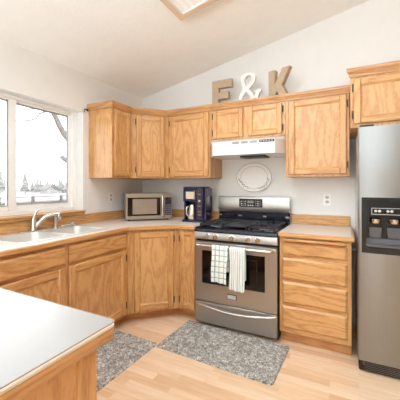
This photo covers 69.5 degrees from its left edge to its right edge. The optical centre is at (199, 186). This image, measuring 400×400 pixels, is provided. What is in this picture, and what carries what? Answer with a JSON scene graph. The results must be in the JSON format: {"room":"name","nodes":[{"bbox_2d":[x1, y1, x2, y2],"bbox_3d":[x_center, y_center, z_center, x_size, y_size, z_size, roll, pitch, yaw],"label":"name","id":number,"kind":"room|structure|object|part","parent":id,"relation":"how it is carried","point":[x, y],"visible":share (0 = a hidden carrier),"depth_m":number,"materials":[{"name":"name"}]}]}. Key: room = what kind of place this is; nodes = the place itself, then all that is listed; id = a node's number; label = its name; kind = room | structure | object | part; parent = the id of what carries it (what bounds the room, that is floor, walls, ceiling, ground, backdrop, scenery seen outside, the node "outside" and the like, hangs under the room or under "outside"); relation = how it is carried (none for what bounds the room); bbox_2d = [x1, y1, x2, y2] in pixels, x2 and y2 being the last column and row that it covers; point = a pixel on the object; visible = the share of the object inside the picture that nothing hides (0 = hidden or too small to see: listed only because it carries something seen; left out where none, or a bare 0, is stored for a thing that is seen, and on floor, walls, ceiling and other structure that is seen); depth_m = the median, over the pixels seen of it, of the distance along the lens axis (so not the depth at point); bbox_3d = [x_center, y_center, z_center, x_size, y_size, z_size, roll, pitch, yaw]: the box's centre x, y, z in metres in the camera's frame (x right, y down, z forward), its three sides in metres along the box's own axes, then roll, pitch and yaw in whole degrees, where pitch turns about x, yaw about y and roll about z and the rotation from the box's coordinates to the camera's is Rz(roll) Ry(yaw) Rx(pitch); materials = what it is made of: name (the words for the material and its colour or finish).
{"room":"kitchen","nodes":[
{"label":"kitchen","id":0,"kind":"room"},
{"bbox_2d":[0,39,142,213],"bbox_3d":[-2.304,0.079,0.952,0.180,2.455,6.500,0,0,27],"label":"wall","id":1,"kind":"structure","parent":0,"point":[26,74],"depth_m":2.92,"materials":[{"name":"white paint"}]},
{"bbox_2d":[0,92,75,215],"bbox_3d":[-1.603,-0.250,2.431,0.070,1.023,1.291,0,0,27],"label":"window","id":2,"kind":"structure","parent":1,"relation":"in","point":[11,208],"depth_m":2.58,"materials":[{"name":"white plastic"}]},
{"bbox_3d":[-1.712,-0.262,2.174,0.025,0.947,0.635,0,0,27],"label":"sash","id":3,"kind":"part","parent":2,"relation":"part of","materials":[{"name":"white plastic"}]},
{"bbox_3d":[-1.481,-0.262,2.695,0.030,0.947,0.623,0,0,27],"label":"sash","id":4,"kind":"part","parent":2,"relation":"part of","materials":[{"name":"white plastic"}]},
{"bbox_2d":[0,210,85,222],"bbox_3d":[-1.514,0.265,2.360,0.142,0.040,1.325,0,0,27],"label":"trim","id":5,"kind":"structure","parent":1,"relation":"attached to","point":[14,218],"depth_m":2.46,"materials":[{"name":"brown wood"}]},
{"bbox_2d":[0,209,218,234],"bbox_3d":[-0.804,0.334,2.477,1.122,0.095,2.423,0,0,27],"label":"backsplash","id":6,"kind":"structure","parent":1,"relation":"attached to","point":[10,227],"depth_m":2.82,"materials":[{"name":"brown wood"}]},
{"bbox_2d":[87,100,132,178],"bbox_3d":[-0.948,-0.466,3.050,0.352,0.761,0.314,0,0,27],"label":"upper cabinet","id":7,"kind":"object","parent":1,"relation":"attached to","point":[109,121],"visible":1,"depth_m":2.95,"materials":[{"name":"brown wood"}]},
{"bbox_3d":[-0.948,-0.816,3.050,0.352,0.061,0.314,0,0,27],"label":"crown moulding","id":8,"kind":"part","parent":7,"relation":"part of","materials":[{"name":"brown wood"}]},
{"bbox_3d":[-0.799,-0.441,2.991,0.020,0.675,0.246,0,0,27],"label":"door","id":9,"kind":"part","parent":7,"relation":"part of","materials":[{"name":"brown wood"}]},
{"bbox_3d":[-0.803,-0.441,2.993,0.005,0.577,0.148,0,0,27],"label":"door panel","id":10,"kind":"part","parent":7,"relation":"part of","materials":[{"name":"brown wood"}]},
{"bbox_2d":[108,192,112,202],"bbox_3d":[-1.018,0.131,3.292,0.008,0.116,0.072,0,0,27],"label":"wall outlet","id":11,"kind":"object","parent":1,"relation":"attached to","point":[110,195],"visible":1,"depth_m":3.28,"materials":[{"name":"white plastic"}]},
{"bbox_2d":[0,0,368,98],"bbox_3d":[-0.004,-1.741,-0.207,5.330,1.263,6.800,0,0,27],"label":"ceiling","id":12,"kind":"structure","parent":0,"point":[141,49],"depth_m":2.57,"materials":[{"name":"beige paint"}]},
{"bbox_2d":[160,0,217,20],"bbox_3d":[-0.153,-1.429,1.601,0.665,0.230,1.235,0,0,27],"label":"ceiling light","id":13,"kind":"object","parent":12,"relation":"attached to","point":[182,9],"visible":1,"depth_m":2.16,"materials":[{"name":"white wood"}]},
{"bbox_2d":[171,0,204,12],"bbox_3d":[-0.147,-1.396,1.598,0.558,0.123,1.145,0,0,27],"label":"diffuser","id":14,"kind":"object","parent":13,"relation":"attached to","point":[178,6],"depth_m":2.15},
{"bbox_2d":[97,314,399,399],"bbox_3d":[-0.013,1.357,-0.203,5.350,0.100,6.800,0,0,27],"label":"floor","id":15,"kind":"structure","parent":0,"point":[306,372],"depth_m":1.96,"materials":[{"name":"laminate"}]},
{"bbox_2d":[20,349,96,399],"bbox_3d":[-1.242,0.871,0.880,1.771,0.872,0.728,0,0,27],"label":"base cabinet","id":16,"kind":"object","parent":15,"relation":"on","point":[79,381],"visible":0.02,"depth_m":0.75,"materials":[{"name":"brown wood"}]},
{"bbox_3d":[-0.461,0.821,0.485,0.006,0.772,0.605,0,0,27],"label":"panel","id":17,"kind":"part","parent":16,"relation":"part of","materials":[{"name":"brown wood"}]},
{"bbox_2d":[0,288,113,399],"bbox_3d":[-1.227,0.412,0.876,1.802,0.045,0.832,0,0,27],"label":"countertop","id":18,"kind":"structure","parent":16,"relation":"on","point":[40,339],"depth_m":0.75,"materials":[{"name":"white laminate"}]},
{"bbox_2d":[0,231,126,326],"bbox_3d":[-1.255,0.860,2.172,0.584,0.893,1.473,0,0,27],"label":"base cabinet","id":19,"kind":"object","parent":15,"relation":"on","point":[89,275],"visible":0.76,"depth_m":2.20,"materials":[{"name":"brown wood"}]},
{"bbox_3d":[-1.123,0.505,1.812,0.024,0.133,0.638,0,0,27],"label":"false drawer","id":20,"kind":"part","parent":19,"relation":"part of","materials":[{"name":"brown wood"}]},
{"bbox_3d":[-1.125,0.887,1.813,0.020,0.590,0.638,0,0,27],"label":"door","id":21,"kind":"part","parent":19,"relation":"part of","materials":[{"name":"brown wood"}]},
{"bbox_3d":[-1.129,0.887,1.815,0.005,0.482,0.530,0,0,27],"label":"door panel","id":22,"kind":"part","parent":19,"relation":"part of","materials":[{"name":"brown wood"}]},
{"bbox_3d":[-0.827,0.505,2.400,0.024,0.133,0.615,0,0,27],"label":"false drawer","id":23,"kind":"part","parent":19,"relation":"part of","materials":[{"name":"brown wood"}]},
{"bbox_3d":[-0.829,0.887,2.401,0.020,0.590,0.615,0,0,27],"label":"door","id":24,"kind":"part","parent":19,"relation":"part of","materials":[{"name":"brown wood"}]},
{"bbox_3d":[-0.832,0.887,2.403,0.005,0.482,0.507,0,0,27],"label":"door panel","id":25,"kind":"part","parent":19,"relation":"part of","materials":[{"name":"brown wood"}]},
{"bbox_2d":[97,329,155,391],"bbox_3d":[-0.778,1.299,2.130,0.540,0.016,0.877,0,0,27],"label":"kitchen mat","id":26,"kind":"object","parent":15,"relation":"on","point":[118,354],"visible":0.42,"depth_m":2.22,"materials":[{"name":"grey carpet"}]},
{"bbox_2d":[120,229,183,322],"bbox_3d":[-0.560,0.860,3.181,0.923,0.893,0.946,0,0,27],"label":"base cabinet","id":27,"kind":"object","parent":15,"relation":"on","point":[152,255],"visible":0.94,"depth_m":2.77,"materials":[{"name":"brown wood"}]},
{"bbox_2d":[0,209,218,256],"bbox_3d":[-0.806,0.351,2.472,1.122,0.129,2.433,0,0,27],"label":"countertop","id":28,"kind":"structure","parent":27,"relation":"on","point":[116,221],"depth_m":2.73,"materials":[{"name":"laminate"}]},
{"bbox_2d":[18,209,60,232],"bbox_3d":[-1.361,0.286,2.438,0.326,0.181,0.124,0,0,-44],"label":"faucet","id":29,"kind":"object","parent":28,"relation":"on","point":[34,224],"visible":1,"depth_m":2.42,"materials":[{"name":"silver metal"}]},
{"bbox_3d":[-1.389,0.372,2.412,0.056,0.010,0.260,0,0,27],"label":"plate","id":30,"kind":"part","parent":29,"relation":"part of","materials":[{"name":"silver metal"}]},
{"bbox_3d":[-1.298,0.289,2.462,0.207,0.126,0.034,0,0,-31],"label":"spout","id":31,"kind":"part","parent":29,"relation":"part of","materials":[{"name":"silver metal"}]},
{"bbox_2d":[0,225,109,244],"bbox_3d":[-1.198,0.465,2.335,0.480,0.176,0.835,0,0,27],"label":"sink","id":32,"kind":"object","parent":28,"relation":"in","point":[51,233],"visible":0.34,"depth_m":2.34,"materials":[{"name":"ceramic"}]},
{"bbox_3d":[-1.273,0.465,2.146,0.385,0.176,0.370,0,0,27],"label":"bowl","id":33,"kind":"part","parent":32,"relation":"part of","materials":[{"name":"ceramic"}]},
{"bbox_2d":[53,215,57,227],"bbox_3d":[-1.299,0.317,2.590,0.048,0.120,0.047,0,0,27],"label":"sprayer","id":34,"kind":"object","parent":32,"relation":"on","point":[55,216],"visible":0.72,"depth_m":2.58,"materials":[{"name":"silver metal"}]},
{"bbox_2d":[60,221,76,226],"bbox_3d":[-1.215,0.353,2.667,0.048,0.046,0.148,0,0,27],"label":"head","id":35,"kind":"object","parent":32,"relation":"on","point":[73,223],"visible":1,"depth_m":2.68},
{"bbox_3d":[-1.091,0.465,2.508,0.385,0.176,0.370,0,0,27],"label":"bowl","id":36,"kind":"part","parent":32,"relation":"part of","materials":[{"name":"ceramic"}]},
{"bbox_2d":[124,193,171,220],"bbox_3d":[-0.611,0.232,3.346,0.506,0.300,0.394,0,0,-18],"label":"microwave","id":37,"kind":"object","parent":28,"relation":"on","point":[137,206],"visible":1,"depth_m":3.19,"materials":[{"name":"grey metal"}]},
{"bbox_3d":[-0.418,0.222,3.225,0.023,0.256,0.043,0,0,-13],"label":"handle","id":38,"kind":"part","parent":37,"relation":"part of","materials":[{"name":"metal"}]},
{"bbox_3d":[-0.365,0.224,3.270,0.086,0.284,0.021,0,0,-18],"label":"control panel","id":39,"kind":"part","parent":37,"relation":"part of","materials":[{"name":"silver metal"}]},
{"bbox_2d":[182,187,211,222],"bbox_3d":[-0.031,0.194,3.138,0.268,0.376,0.220,0,0,23],"label":"coffee maker","id":40,"kind":"object","parent":28,"relation":"on","point":[201,196],"visible":0.9,"depth_m":3.06,"materials":[{"name":"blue plastic"}]},
{"bbox_2d":[185,190,194,198],"bbox_3d":[-0.085,0.092,3.128,0.104,0.095,0.121,0,0,23],"label":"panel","id":41,"kind":"object","parent":40,"relation":"on","point":[189,194],"depth_m":3.07,"materials":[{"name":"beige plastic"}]},
{"bbox_2d":[186,203,194,219],"bbox_3d":[-0.089,0.270,3.110,0.100,0.180,0.128,0,0,27],"label":"carafe","id":42,"kind":"object","parent":40,"relation":"in","point":[191,210],"visible":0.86,"depth_m":3.08,"materials":[{"name":"metal"}]},
{"bbox_3d":[-0.006,0.183,3.032,0.072,0.301,0.005,0,0,23],"label":"control panel","id":43,"kind":"part","parent":40,"relation":"part of","materials":[{"name":"plastic"}]},
{"bbox_3d":[0.087,0.192,3.108,0.028,0.341,0.175,0,0,23],"label":"water tank","id":44,"kind":"part","parent":40,"relation":"part of","materials":[{"name":"plastic"}]},
{"bbox_3d":[-0.441,0.810,2.773,0.281,0.743,0.264,0,0,27],"label":"door","id":45,"kind":"part","parent":27,"relation":"part of","materials":[{"name":"brown wood"}]},
{"bbox_3d":[-0.442,0.810,2.777,0.269,0.635,0.005,0,0,-16],"label":"door panel","id":46,"kind":"part","parent":27,"relation":"part of","materials":[{"name":"brown wood"}]},
{"bbox_2d":[179,229,196,316],"bbox_3d":[0.013,0.860,3.069,0.197,0.893,0.630,0,0,27],"label":"base cabinet","id":47,"kind":"object","parent":15,"relation":"on","point":[187,247],"visible":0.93,"depth_m":2.80,"materials":[{"name":"brown wood"}]},
{"bbox_3d":[-0.120,0.810,2.799,0.085,0.661,0.005,0,0,27],"label":"door panel","id":48,"kind":"part","parent":47,"relation":"part of","materials":[{"name":"brown wood"}]},
{"bbox_2d":[157,320,288,385],"bbox_3d":[0.183,1.299,2.339,0.955,0.016,0.522,0,0,29],"label":"kitchen mat","id":49,"kind":"object","parent":15,"relation":"on","point":[253,358],"visible":1,"depth_m":2.27,"materials":[{"name":"grey fabric"}]},
{"bbox_2d":[194,196,290,339],"bbox_3d":[0.420,0.708,2.795,0.770,1.197,0.697,0,0,27],"label":"gas range","id":50,"kind":"object","parent":15,"relation":"on","point":[252,223],"visible":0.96,"depth_m":2.57,"materials":[{"name":"silver metal"}]},
{"bbox_2d":[211,245,228,284],"bbox_3d":[0.172,0.689,2.534,0.156,0.332,0.054,0,0,27],"label":"dish towel","id":51,"kind":"object","parent":50,"relation":"hanging from","point":[220,254],"visible":1,"depth_m":2.52,"materials":[{"name":"white fabric"}]},
{"bbox_3d":[0.274,0.461,2.533,0.054,0.054,0.034,0,0,27],"label":"knob","id":52,"kind":"part","parent":50,"relation":"part of","materials":[{"name":"metal"}]},
{"bbox_3d":[0.280,0.539,2.515,0.719,0.025,0.072,0,0,27],"label":"door handle","id":53,"kind":"part","parent":50,"relation":"part of","materials":[{"name":"metal"}]},
{"bbox_3d":[0.284,1.102,2.524,0.748,0.051,0.060,0,0,27],"label":"drawer handle","id":54,"kind":"part","parent":50,"relation":"part of","materials":[{"name":"metal"}]},
{"bbox_3d":[0.303,0.788,2.561,0.758,0.546,0.050,0,0,27],"label":"oven door","id":55,"kind":"part","parent":50,"relation":"part of","materials":[{"name":"silver metal"}]},
{"bbox_3d":[0.304,0.457,2.563,0.766,0.069,0.046,0,0,27],"label":"control panel","id":56,"kind":"part","parent":50,"relation":"part of","materials":[{"name":"silver metal"}]},
{"bbox_3d":[0.305,1.167,2.566,0.758,0.196,0.040,0,0,27],"label":"storage drawer","id":57,"kind":"part","parent":50,"relation":"part of","materials":[{"name":"silver metal"}]},
{"bbox_2d":[229,246,245,292],"bbox_3d":[0.320,0.709,2.460,0.147,0.372,0.054,0,0,27],"label":"dish towel","id":58,"kind":"object","parent":50,"relation":"hanging from","point":[237,255],"visible":1,"depth_m":2.44,"materials":[{"name":"white fabric"}]},
{"bbox_2d":[194,222,287,237],"bbox_3d":[0.421,0.405,2.795,0.768,0.036,0.586,0,0,27],"label":"cooktop","id":59,"kind":"object","parent":50,"relation":"in","point":[215,230],"depth_m":2.57,"materials":[{"name":"black metal"}]},
{"bbox_3d":[0.410,0.461,2.465,0.054,0.054,0.034,0,0,27],"label":"knob","id":60,"kind":"part","parent":50,"relation":"part of","materials":[{"name":"metal"}]},
{"bbox_3d":[0.537,0.179,3.058,0.253,0.089,0.005,0,0,27],"label":"clock panel","id":61,"kind":"part","parent":50,"relation":"part of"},
{"bbox_3d":[0.484,0.461,2.427,0.054,0.054,0.034,0,0,27],"label":"knob","id":62,"kind":"part","parent":50,"relation":"part of","materials":[{"name":"metal"}]},
{"bbox_2d":[280,237,351,354],"bbox_3d":[1.029,0.860,2.539,0.532,0.893,0.662,0,0,27],"label":"base cabinet","id":63,"kind":"object","parent":15,"relation":"on","point":[316,275],"visible":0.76,"depth_m":2.27,"materials":[{"name":"brown wood"}]},
{"bbox_3d":[0.897,1.074,2.280,0.480,0.179,0.024,0,0,27],"label":"drawer","id":64,"kind":"part","parent":63,"relation":"part of","materials":[{"name":"brown wood"}]},
{"bbox_3d":[0.897,0.873,2.280,0.480,0.174,0.024,0,0,27],"label":"drawer","id":65,"kind":"part","parent":63,"relation":"part of","materials":[{"name":"brown wood"}]},
{"bbox_3d":[0.897,0.677,2.280,0.480,0.173,0.024,0,0,27],"label":"drawer","id":66,"kind":"part","parent":63,"relation":"part of","materials":[{"name":"brown wood"}]},
{"bbox_3d":[0.897,0.510,2.280,0.480,0.110,0.024,0,0,27],"label":"drawer","id":67,"kind":"part","parent":63,"relation":"part of","materials":[{"name":"brown wood"}]},
{"bbox_2d":[278,214,354,241],"bbox_3d":[1.039,0.350,2.541,0.554,0.131,0.649,0,0,27],"label":"countertop","id":68,"kind":"structure","parent":63,"relation":"on","point":[319,227],"depth_m":2.60,"materials":[{"name":"laminate"}]},
{"bbox_2d":[355,124,399,378],"bbox_3d":[1.666,0.438,2.119,0.911,1.738,0.783,0,0,27],"label":"refrigerator","id":69,"kind":"object","parent":15,"relation":"on","point":[377,148],"visible":1,"depth_m":1.98,"materials":[{"name":"silver metal"}]},
{"bbox_3d":[1.266,0.150,1.949,0.263,0.118,0.006,0,0,27],"label":"control panel","id":70,"kind":"part","parent":69,"relation":"part of","materials":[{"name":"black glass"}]},
{"bbox_2d":[143,0,399,325],"bbox_3d":[1.439,-0.457,2.789,5.150,3.527,0.150,0,0,27],"label":"wall","id":71,"kind":"structure","parent":0,"point":[319,55],"depth_m":2.90,"materials":[{"name":"white paint"}]},
{"bbox_2d":[114,107,167,179],"bbox_3d":[-0.622,-0.466,3.396,0.620,0.761,0.620,0,0,27],"label":"upper cabinet","id":72,"kind":"object","parent":71,"relation":"attached to","point":[149,127],"visible":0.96,"depth_m":3.18,"materials":[{"name":"brown wood"}]},
{"bbox_3d":[-0.549,-0.816,3.173,0.403,0.061,0.027,0,0,-18],"label":"crown moulding","id":73,"kind":"part","parent":72,"relation":"part of","materials":[{"name":"brown wood"}]},
{"bbox_3d":[-0.543,-0.438,3.179,0.227,0.670,0.227,0,0,27],"label":"door","id":74,"kind":"part","parent":72,"relation":"part of","materials":[{"name":"brown wood"}]},
{"bbox_3d":[-0.545,-0.438,3.183,0.211,0.568,0.005,0,0,-18],"label":"door panel","id":75,"kind":"part","parent":72,"relation":"part of","materials":[{"name":"brown wood"}]},
{"bbox_2d":[167,105,221,178],"bbox_3d":[-0.060,-0.466,3.263,0.525,0.761,0.351,0,0,27],"label":"upper cabinet","id":76,"kind":"object","parent":71,"relation":"attached to","point":[189,143],"visible":0.99,"depth_m":3.11,"materials":[{"name":"brown wood"}]},
{"bbox_3d":[-0.133,-0.816,3.119,0.525,0.061,0.027,0,0,27],"label":"crown moulding","id":77,"kind":"part","parent":76,"relation":"part of","materials":[{"name":"brown wood"}]},
{"bbox_3d":[-0.120,-0.438,3.121,0.369,0.562,0.005,0,0,27],"label":"door panel","id":78,"kind":"part","parent":76,"relation":"part of","materials":[{"name":"brown wood"}]},
{"bbox_3d":[-0.122,-0.438,3.117,0.477,0.670,0.020,0,0,27],"label":"door","id":79,"kind":"part","parent":76,"relation":"part of","materials":[{"name":"brown wood"}]},
{"bbox_2d":[209,94,285,140],"bbox_3d":[0.515,-0.659,2.973,0.765,0.375,0.351,0,0,27],"label":"upper cabinet","id":80,"kind":"object","parent":71,"relation":"attached to","point":[261,116],"visible":0.98,"depth_m":2.81,"materials":[{"name":"brown wood"}]},
{"bbox_2d":[212,78,232,103],"bbox_3d":[0.239,-0.956,3.057,0.222,0.325,0.052,0,0,27],"label":"letter","id":81,"kind":"object","parent":80,"relation":"on","point":[217,96],"visible":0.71,"depth_m":3.04,"materials":[{"name":"beige wood"}]},
{"bbox_3d":[0.279,-0.631,2.914,0.324,0.285,0.020,0,0,27],"label":"door","id":82,"kind":"part","parent":80,"relation":"part of","materials":[{"name":"brown wood"}]},
{"bbox_3d":[0.281,-0.631,2.918,0.236,0.197,0.005,0,0,27],"label":"door panel","id":83,"kind":"part","parent":80,"relation":"part of","materials":[{"name":"brown wood"}]},
{"bbox_3d":[0.443,-0.816,2.828,0.765,0.061,0.027,0,0,27],"label":"crown moulding","id":84,"kind":"part","parent":80,"relation":"part of","materials":[{"name":"brown wood"}]},
{"bbox_2d":[211,136,285,159],"bbox_3d":[0.490,-0.376,2.923,0.758,0.186,0.464,0,0,27],"label":"range hood","id":85,"kind":"object","parent":80,"relation":"attached to","point":[273,146],"visible":0.99,"depth_m":2.73,"materials":[{"name":"white metal"}]},
{"bbox_2d":[238,72,261,99],"bbox_3d":[0.508,-0.975,2.917,0.237,0.358,0.038,0,0,27],"label":"ampersand","id":86,"kind":"object","parent":80,"relation":"on","point":[246,75],"visible":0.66,"depth_m":2.91,"materials":[{"name":"white paint"}]},
{"bbox_3d":[0.616,-0.631,2.749,0.238,0.197,0.005,0,0,27],"label":"door panel","id":87,"kind":"part","parent":80,"relation":"part of","materials":[{"name":"brown wood"}]},
{"bbox_3d":[0.614,-0.631,2.746,0.326,0.285,0.020,0,0,27],"label":"door","id":88,"kind":"part","parent":80,"relation":"part of","materials":[{"name":"brown wood"}]},
{"bbox_2d":[268,65,291,95],"bbox_3d":[0.778,-0.961,2.788,0.230,0.335,0.060,0,0,44],"label":"letter","id":89,"kind":"object","parent":80,"relation":"on","point":[276,84],"visible":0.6,"depth_m":2.78,"materials":[{"name":"beige wood"}]},
{"bbox_2d":[237,163,271,191],"bbox_3d":[0.583,-0.093,3.119,0.388,0.316,0.027,0,0,27],"label":"oval platter","id":90,"kind":"object","parent":71,"relation":"attached to","point":[252,177],"visible":1,"depth_m":3.12,"materials":[{"name":"white ceramic"}]},
{"bbox_2d":[285,85,349,177],"bbox_3d":[1.104,-0.466,2.677,0.552,0.761,0.352,0,0,27],"label":"upper cabinet","id":91,"kind":"object","parent":71,"relation":"attached to","point":[317,121],"visible":0.96,"depth_m":2.53,"materials":[{"name":"brown wood"}]},
{"bbox_3d":[1.026,-0.439,2.543,0.373,0.566,0.005,0,0,27],"label":"door panel","id":92,"kind":"part","parent":91,"relation":"part of","materials":[{"name":"brown wood"}]},
{"bbox_3d":[1.104,-0.816,2.677,0.552,0.061,0.352,0,0,27],"label":"crown moulding","id":93,"kind":"part","parent":91,"relation":"part of","materials":[{"name":"brown wood"}]},
{"bbox_2d":[291,214,349,226],"bbox_3d":[1.172,0.333,2.827,0.535,0.097,0.018,0,0,27],"label":"backsplash","id":94,"kind":"structure","parent":71,"relation":"attached to","point":[327,220],"depth_m":2.81,"materials":[{"name":"brown wood"}]},
{"bbox_2d":[323,194,330,205],"bbox_3d":[1.236,0.132,2.802,0.072,0.116,0.008,0,0,27],"label":"wall outlet","id":95,"kind":"object","parent":71,"relation":"attached to","point":[326,197],"visible":1,"depth_m":2.80,"materials":[{"name":"white plastic"}]},
{"bbox_2d":[346,60,399,139],"bbox_3d":[1.697,-0.661,2.223,1.016,0.445,0.628,0,0,27],"label":"upper cabinet","id":96,"kind":"object","parent":71,"relation":"attached to","point":[375,88],"visible":0.98,"depth_m":2.10,"materials":[{"name":"brown wood"}]},
{"bbox_3d":[1.697,-0.851,2.223,1.016,0.065,0.628,0,0,27],"label":"crown moulding","id":97,"kind":"part","parent":96,"relation":"part of","materials":[{"name":"brown wood"}]},
{"bbox_3d":[1.352,-0.634,2.066,0.445,0.338,0.020,0,0,27],"label":"door","id":98,"kind":"part","parent":96,"relation":"part of","materials":[{"name":"brown wood"}]},
{"bbox_3d":[1.354,-0.634,2.070,0.347,0.240,0.005,0,0,27],"label":"door panel","id":99,"kind":"part","parent":96,"relation":"part of","materials":[{"name":"brown wood"}]},
{"label":"outside","id":100,"kind":"structure","parent":0,"visible":0},
{"bbox_2d":[0,190,65,201],"bbox_3d":[-49.837,2.007,73.349,149.750,0.200,200.000,0,0,27],"label":"ground","id":101,"kind":"structure","parent":100,"point":[18,194],"depth_m":58.50,"materials":[{"name":"white snow"}]},
{"bbox_2d":[0,168,5,192],"bbox_3d":[-46.717,-1.495,67.609,3.258,6.804,2.886,0,0,27],"label":"conifer","id":102,"kind":"object","parent":101,"relation":"on","point":[2,186],"visible":0.95,"depth_m":67.37,"materials":[{"name":"grey plant"}]},
{"bbox_2d":[19,170,30,193],"bbox_3d":[-43.793,-1.117,71.998,2.961,6.048,2.759,0,0,27],"label":"conifer","id":103,"kind":"object","parent":101,"relation":"on","point":[25,186],"visible":1,"depth_m":71.50,"materials":[{"name":"grey plant"}]},
{"bbox_2d":[29,181,34,192],"bbox_3d":[-45.231,0.163,77.727,1.907,3.488,2.039,0,0,-36],"label":"conifer","id":104,"kind":"object","parent":101,"relation":"on","point":[32,188],"visible":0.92,"depth_m":77.46,"materials":[{"name":"grey plant"}]},
{"bbox_2d":[0,195,65,205],"bbox_3d":[-6.269,1.157,12.790,0.120,1.500,17.070,0,0,27],"label":"fence","id":105,"kind":"object","parent":101,"relation":"on","point":[33,201],"visible":0.12,"depth_m":11.87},
{"bbox_3d":[-6.789,1.157,11.725,0.090,1.500,0.100,0,0,27],"label":"post","id":106,"kind":"part","parent":105,"relation":"part of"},
{"bbox_2d":[0,108,65,162],"bbox_3d":[-3.755,-0.989,6.981,0.520,5.816,3.960,0,0,27],"label":"bare tree","id":107,"kind":"object","parent":101,"relation":"on","point":[58,123],"visible":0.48,"depth_m":7.13,"materials":[{"name":"grey plant"}]},
{"bbox_2d":[37,178,41,191],"bbox_3d":[-42.473,-0.204,76.674,1.598,4.223,1.800,0,0,27],"label":"conifer","id":108,"kind":"object","parent":101,"relation":"on","point":[40,181],"visible":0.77,"depth_m":76.34,"materials":[{"name":"grey plant"}]},
{"bbox_2d":[39,186,56,193],"bbox_3d":[-37.568,0.887,71.196,2.800,2.040,2.900,0,0,27],"label":"house","id":109,"kind":"structure","parent":101,"relation":"on","point":[45,189],"depth_m":70.43,"materials":[{"name":"white"}]},
{"bbox_2d":[44,184,57,192],"bbox_3d":[-39.654,0.687,75.943,2.800,2.440,3.200,0,0,27],"label":"house","id":110,"kind":"structure","parent":101,"relation":"on","point":[53,185],"depth_m":75.90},
{"bbox_2d":[57,177,61,192],"bbox_3d":[-39.914,-0.329,81.744,1.721,4.471,1.651,0,0,-39],"label":"conifer","id":111,"kind":"object","parent":101,"relation":"on","point":[59,186],"visible":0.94,"depth_m":81.46,"materials":[{"name":"grey plant"}]}
]}

